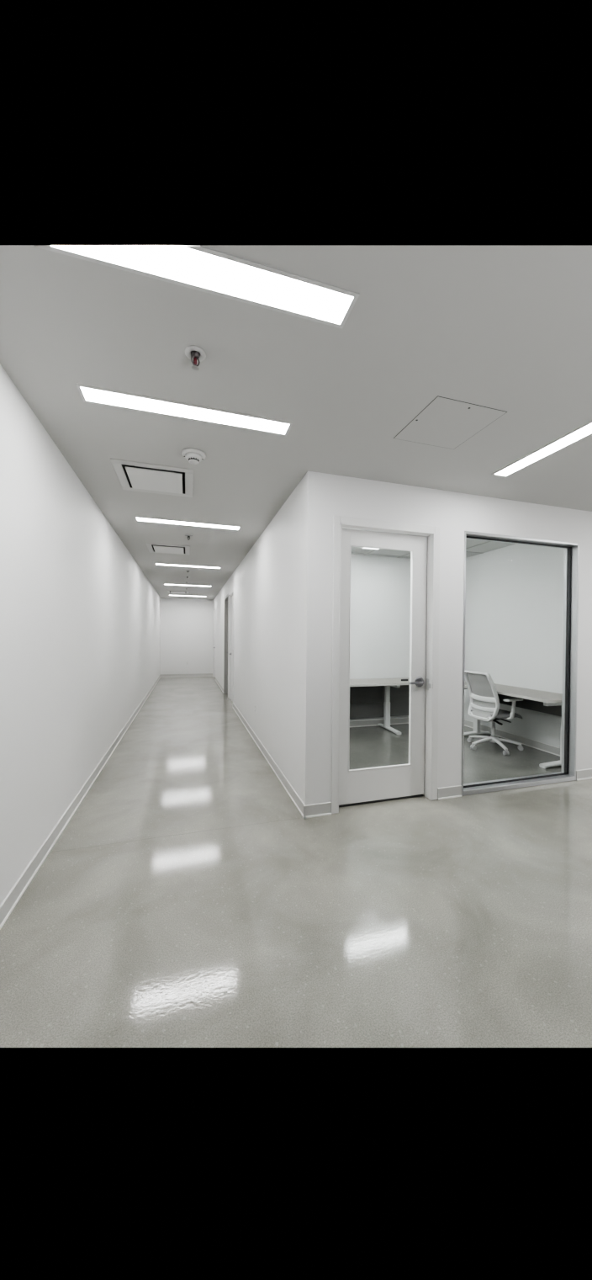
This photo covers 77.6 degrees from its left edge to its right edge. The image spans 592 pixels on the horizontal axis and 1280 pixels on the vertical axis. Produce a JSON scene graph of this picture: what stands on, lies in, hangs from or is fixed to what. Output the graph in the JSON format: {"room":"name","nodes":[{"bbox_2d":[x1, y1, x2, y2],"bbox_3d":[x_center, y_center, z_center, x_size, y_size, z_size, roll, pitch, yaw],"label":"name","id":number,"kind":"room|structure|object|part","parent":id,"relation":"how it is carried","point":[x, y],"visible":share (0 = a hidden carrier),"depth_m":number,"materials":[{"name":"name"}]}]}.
{"room":"office corridor","nodes":[
{"label":"office corridor","id":0,"kind":"room"},
{"bbox_2d":[0,364,160,904],"bbox_3d":[-2.950,-0.044,6.723,0.100,2.768,12.570,0,0,-17],"label":"wall","id":1,"kind":"structure","parent":0,"point":[80,618],"depth_m":2.46,"materials":[{"name":"white paint"}]},
{"bbox_2d":[0,674,160,929],"bbox_3d":[-2.893,1.291,6.703,0.014,0.098,12.470,0,0,-17],"label":"baseboard","id":2,"kind":"structure","parent":1,"relation":"attached to","point":[7,906],"depth_m":2.49,"materials":[{"name":"plastic"}]},
{"bbox_2d":[160,598,213,674],"bbox_3d":[-3.829,-0.102,12.966,1.767,2.768,0.100,0,0,-17],"label":"wall","id":3,"kind":"structure","parent":0,"point":[186,624],"depth_m":12.91,"materials":[{"name":"white paint"}]},
{"bbox_2d":[160,673,212,677],"bbox_3d":[-3.824,1.233,12.922,1.767,0.098,0.014,0,0,-17],"label":"baseboard","id":4,"kind":"structure","parent":3,"relation":"attached to","point":[190,674],"depth_m":12.93,"materials":[{"name":"plastic"}]},
{"bbox_2d":[212,472,308,804],"bbox_3d":[-1.380,-0.045,8.047,0.130,2.795,10.726,0,0,-17],"label":"wall","id":5,"kind":"structure","parent":0,"point":[269,585],"depth_m":3.88,"materials":[{"name":"white paint"}]},
{"bbox_2d":[213,606,216,677],"bbox_3d":[-2.691,0.100,12.425,0.151,2.388,0.950,0,0,-17],"label":"door","id":6,"kind":"structure","parent":5,"relation":"in","point":[215,608],"depth_m":12.75,"materials":[{"name":"paint"}]},
{"bbox_2d":[223,593,228,693],"bbox_3d":[-1.594,0.139,8.750,0.138,2.388,0.940,0,0,-17],"label":"door","id":7,"kind":"structure","parent":5,"relation":"in","point":[226,597],"depth_m":9.13,"materials":[{"name":"grey paint"}]},
{"bbox_2d":[228,588,233,701],"bbox_3d":[-1.326,0.149,7.848,0.138,2.388,0.978,0,0,-17],"label":"door","id":8,"kind":"structure","parent":5,"relation":"in","point":[231,624],"depth_m":8.25,"materials":[{"name":"paint"}]},
{"bbox_2d":[212,674,306,818],"bbox_3d":[-1.458,1.293,8.030,0.014,0.098,10.740,0,0,-17],"label":"baseboard","id":9,"kind":"structure","parent":5,"relation":"attached to","point":[292,793],"depth_m":3.87,"materials":[{"name":"plastic"}]},
{"bbox_2d":[0,675,591,1047],"bbox_3d":[0.779,1.360,8.215,7.916,0.001,16.720,0,0,-17],"label":"floor","id":10,"kind":"structure","parent":0,"point":[187,900],"depth_m":1.87,"materials":[{"name":"concrete"}]},
{"bbox_2d":[0,245,591,600],"bbox_3d":[1.183,-1.344,6.911,7.916,0.001,14.334,0,0,-17],"label":"ceiling","id":11,"kind":"structure","parent":0,"point":[507,328],"depth_m":1.82,"materials":[{"name":"white paint"}]},
{"bbox_2d":[110,458,194,497],"bbox_3d":[-1.164,-1.397,3.066,0.594,0.160,0.594,0,0,-17],"label":"ceiling vent","id":12,"kind":"object","parent":11,"relation":"in","point":[132,475],"visible":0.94,"depth_m":3.03,"materials":[{"name":"metal"}]},
{"bbox_2d":[145,542,190,555],"bbox_3d":[-1.901,-1.423,5.513,0.594,0.160,0.594,0,0,-17],"label":"ceiling vent","id":13,"kind":"object","parent":11,"relation":"in","point":[153,548],"visible":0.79,"depth_m":5.49,"materials":[{"name":"metal"}]},
{"bbox_2d":[167,590,188,594],"bbox_3d":[-3.489,-1.481,10.893,0.594,0.160,0.594,0,0,-17],"label":"ceiling vent","id":14,"kind":"object","parent":11,"relation":"in","point":[168,592],"visible":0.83,"depth_m":10.81,"materials":[{"name":"metal"}]},
{"bbox_2d":[75,383,292,435],"bbox_3d":[-0.599,-1.319,2.136,1.165,0.004,0.150,0,0,-17],"label":"recessed light","id":15,"kind":"object","parent":11,"relation":"in","point":[93,395],"visible":1,"depth_m":2.12,"materials":[{"name":"white plastic"}]},
{"bbox_2d":[169,594,204,596],"bbox_3d":[-3.491,-1.423,11.884,1.165,0.004,0.150,0,0,-17],"label":"recessed light","id":16,"kind":"object","parent":11,"relation":"in","point":[169,595],"visible":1,"depth_m":11.93,"materials":[{"name":"white plastic"}]},
{"bbox_2d":[134,516,241,530],"bbox_3d":[-1.227,-1.341,4.253,1.165,0.004,0.150,0,0,-17],"label":"recessed light","id":17,"kind":"object","parent":11,"relation":"in","point":[137,518],"visible":1,"depth_m":4.25,"materials":[{"name":"white plastic"}]},
{"bbox_2d":[154,562,221,568],"bbox_3d":[-1.989,-1.369,6.822,1.165,0.004,0.150,0,0,-17],"label":"recessed light","id":18,"kind":"object","parent":11,"relation":"in","point":[172,565],"visible":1,"depth_m":6.81,"materials":[{"name":"white plastic"}]},
{"bbox_2d":[164,584,212,586],"bbox_3d":[-2.760,-1.396,9.420,1.165,0.004,0.150,0,0,-17],"label":"recessed light","id":19,"kind":"object","parent":11,"relation":"in","point":[164,584],"visible":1,"depth_m":9.40,"materials":[{"name":"white plastic"}]},
{"bbox_2d":[185,534,192,540],"bbox_3d":[-1.385,-1.318,4.749,0.092,0.060,0.092,0,1,-34],"label":"sprinkler","id":20,"kind":"object","parent":11,"relation":"attached to","point":[186,535],"visible":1,"depth_m":4.74,"materials":[{"name":"metal"}]},
{"bbox_2d":[181,447,206,464],"bbox_3d":[-0.729,-1.294,2.623,0.166,0.064,0.166,0,0,-17],"label":"smoke detector","id":21,"kind":"object","parent":11,"relation":"attached to","point":[194,456],"visible":1,"depth_m":2.59,"materials":[{"name":"white plastic"}]},
{"bbox_2d":[185,345,206,370],"bbox_3d":[-0.463,-1.281,1.690,0.094,0.067,0.094,1,1,45],"label":"sprinkler","id":22,"kind":"object","parent":11,"relation":"attached to","point":[195,353],"visible":1,"depth_m":1.68,"materials":[{"name":"metal"}]},
{"bbox_3d":[-0.463,-1.279,1.690,0.017,0.036,0.017,1,1,45],"label":"glass bulb","id":23,"kind":"part","parent":22,"relation":"part of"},
{"bbox_3d":[-0.463,-1.282,1.690,0.042,0.064,0.044,1,1,45],"label":"frame","id":24,"kind":"part","parent":22,"relation":"part of","materials":[{"name":"metal"}]},
{"bbox_2d":[34,245,360,329],"bbox_3d":[-0.317,-1.309,1.309,1.113,0.004,0.162,0,0,-17],"label":"recessed light","id":25,"kind":"object","parent":11,"relation":"in","point":[199,268],"visible":1,"depth_m":1.33,"materials":[{"name":"white plastic"}]},
{"bbox_2d":[393,395,507,449],"bbox_3d":[0.921,-1.307,2.251,0.470,0.003,0.442,0,0,-17],"label":"access panel","id":26,"kind":"object","parent":11,"relation":"attached to","point":[445,422],"visible":1,"depth_m":2.22,"materials":[{"name":"white paint"}]},
{"bbox_2d":[491,420,591,477],"bbox_3d":[1.783,-1.300,2.356,0.145,0.004,1.200,0,0,-17],"label":"recessed light","id":27,"kind":"object","parent":11,"relation":"in","point":[585,431],"visible":1,"depth_m":2.53,"materials":[{"name":"white plastic"}]},
{"bbox_2d":[350,553,410,721],"bbox_3d":[1.102,-0.011,5.939,3.429,2.785,0.100,0,0,-17],"label":"wall","id":28,"kind":"structure","parent":0,"point":[380,586],"depth_m":5.96,"materials":[{"name":"white paint"}]},
{"bbox_2d":[350,717,408,727],"bbox_3d":[1.058,1.332,5.881,3.329,0.098,0.014,0,0,-17],"label":"baseboard","id":29,"kind":"structure","parent":28,"relation":"attached to","point":[396,720],"depth_m":5.94,"materials":[{"name":"plastic"}]},
{"bbox_2d":[342,527,515,558],"bbox_3d":[1.429,-1.339,4.689,3.329,0.006,2.456,0,0,-17],"label":"ceiling","id":30,"kind":"structure","parent":0,"point":[474,547],"depth_m":5.52,"materials":[{"name":"paint"}]},
{"bbox_2d":[361,547,380,550],"bbox_3d":[1.124,-1.343,5.326,0.280,0.004,0.260,0,0,-17],"label":"recessed light","id":31,"kind":"object","parent":30,"relation":"in","point":[363,547],"visible":0.41,"depth_m":5.40,"materials":[{"name":"white plastic"}]},
{"bbox_2d":[305,471,591,805],"bbox_3d":[3.012,0.027,3.824,6.149,2.795,0.130,0,0,-17],"label":"wall","id":32,"kind":"structure","parent":0,"point":[329,495],"depth_m":3.25,"materials":[{"name":"white paint"}]},
{"bbox_2d":[331,515,440,813],"bbox_3d":[0.752,0.204,3.155,1.002,2.392,0.150,0,0,-17],"label":"door","id":33,"kind":"structure","parent":32,"relation":"in","point":[361,786],"depth_m":3.20,"materials":[{"name":"paint"}]},
{"bbox_3d":[1.063,0.373,3.231,0.180,0.090,0.068,0,0,-17],"label":"lever handle","id":34,"kind":"part","parent":33,"relation":"part of","materials":[{"name":"silver metal"}]},
{"bbox_3d":[1.177,0.394,3.249,0.007,0.100,0.085,0,0,-21],"label":"strike plate","id":35,"kind":"part","parent":33,"relation":"part of","materials":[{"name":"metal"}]},
{"bbox_2d":[303,768,591,818],"bbox_3d":[3.014,1.366,3.764,6.163,0.098,0.014,0,0,-17],"label":"baseboard","id":36,"kind":"structure","parent":32,"relation":"attached to","point":[321,809],"depth_m":3.25,"materials":[{"name":"plastic"}]},
{"bbox_2d":[462,531,579,796],"bbox_3d":[2.147,0.217,3.571,1.387,2.383,0.140,0,0,-17],"label":"window","id":37,"kind":"structure","parent":32,"relation":"in","point":[568,772],"depth_m":3.71,"materials":[{"name":"metal"}]},
{"bbox_2d":[349,723,561,795],"bbox_3d":[1.408,1.393,4.701,3.329,0.001,2.476,0,0,-17],"label":"floor","id":38,"kind":"structure","parent":0,"point":[375,746],"depth_m":4.46,"materials":[{"name":"concrete"}]},
{"bbox_2d":[350,677,409,734],"bbox_3d":[1.155,1.004,5.577,2.000,0.763,0.620,0,0,-17],"label":"desk","id":39,"kind":"object","parent":38,"relation":"on","point":[370,698],"visible":0.54,"depth_m":5.76,"materials":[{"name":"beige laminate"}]},
{"bbox_3d":[0.881,0.807,5.617,0.995,0.310,0.015,0,0,-17],"label":"modesty panel","id":40,"kind":"part","parent":39,"relation":"part of","materials":[{"name":"black"}]},
{"bbox_3d":[1.074,0.947,5.853,1.960,0.590,0.016,0,0,-17],"label":"panel","id":41,"kind":"part","parent":39,"relation":"part of","materials":[{"name":"black"}]},
{"bbox_3d":[1.418,1.022,5.729,0.080,0.647,0.060,0,0,-17],"label":"leg","id":42,"kind":"part","parent":39,"relation":"part of","materials":[{"name":"white metal"}]},
{"bbox_2d":[464,670,524,755],"bbox_3d":[2.548,0.904,4.787,0.654,0.997,0.686,0,0,-19],"label":"chair","id":43,"kind":"object","parent":38,"relation":"on","point":[485,701],"visible":1,"depth_m":4.67,"materials":[{"name":"plastic"}]},
{"bbox_3d":[2.472,1.303,4.938,0.051,0.077,0.302,0,1,-35],"label":"leg","id":44,"kind":"part","parent":43,"relation":"part of","materials":[{"name":"plastic"}]},
{"bbox_3d":[2.352,0.710,4.718,0.210,0.612,0.446,0,0,-19],"label":"frame","id":45,"kind":"part","parent":43,"relation":"part of","materials":[{"name":"plastic"}]},
{"bbox_3d":[2.407,1.304,4.745,0.303,0.077,0.054,0,0,-19],"label":"leg","id":46,"kind":"part","parent":43,"relation":"part of","materials":[{"name":"plastic"}]},
{"bbox_3d":[2.600,0.957,4.804,0.460,0.088,0.470,0,0,-19],"label":"seat","id":47,"kind":"part","parent":43,"relation":"part of","materials":[{"name":"fabric"}]},
{"bbox_3d":[2.564,1.306,4.627,0.051,0.077,0.302,1,0,1],"label":"leg","id":48,"kind":"part","parent":43,"relation":"part of","materials":[{"name":"plastic"}]},
{"bbox_3d":[2.729,1.307,4.741,0.302,0.077,0.051,1,0,19],"label":"leg","id":49,"kind":"part","parent":43,"relation":"part of","materials":[{"name":"plastic"}]},
{"bbox_3d":[2.652,0.871,4.591,0.098,0.243,0.137,0,0,-19],"label":"arm post","id":50,"kind":"part","parent":43,"relation":"part of","materials":[{"name":"plastic"}]},
{"bbox_2d":[464,681,562,768],"bbox_3d":[2.772,1.024,4.839,0.610,0.763,1.680,0,0,-17],"label":"desk","id":51,"kind":"object","parent":38,"relation":"on","point":[550,703],"visible":0.47,"depth_m":4.49,"materials":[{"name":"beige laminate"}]},
{"bbox_3d":[2.666,1.035,5.423,0.060,0.647,0.080,0,0,-17],"label":"leg","id":52,"kind":"part","parent":51,"relation":"part of","materials":[{"name":"white metal"}]},
{"bbox_3d":[2.903,0.776,4.800,0.015,0.200,1.225,0,0,-17],"label":"modesty panel","id":53,"kind":"part","parent":51,"relation":"part of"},
{"bbox_3d":[3.043,1.049,4.153,0.060,0.647,0.080,0,0,-17],"label":"leg","id":54,"kind":"part","parent":51,"relation":"part of","materials":[{"name":"white metal"}]},
{"bbox_2d":[464,543,564,748],"bbox_3d":[3.061,0.011,5.187,0.100,2.785,2.456,0,0,-17],"label":"wall","id":55,"kind":"structure","parent":0,"point":[514,608],"depth_m":5.03,"materials":[{"name":"white paint"}]},
{"bbox_2d":[464,719,560,756],"bbox_3d":[2.995,1.354,5.182,0.014,0.098,2.456,0,0,-17],"label":"baseboard","id":56,"kind":"structure","parent":55,"relation":"attached to","point":[538,745],"depth_m":4.98,"materials":[{"name":"plastic"}]}
]}

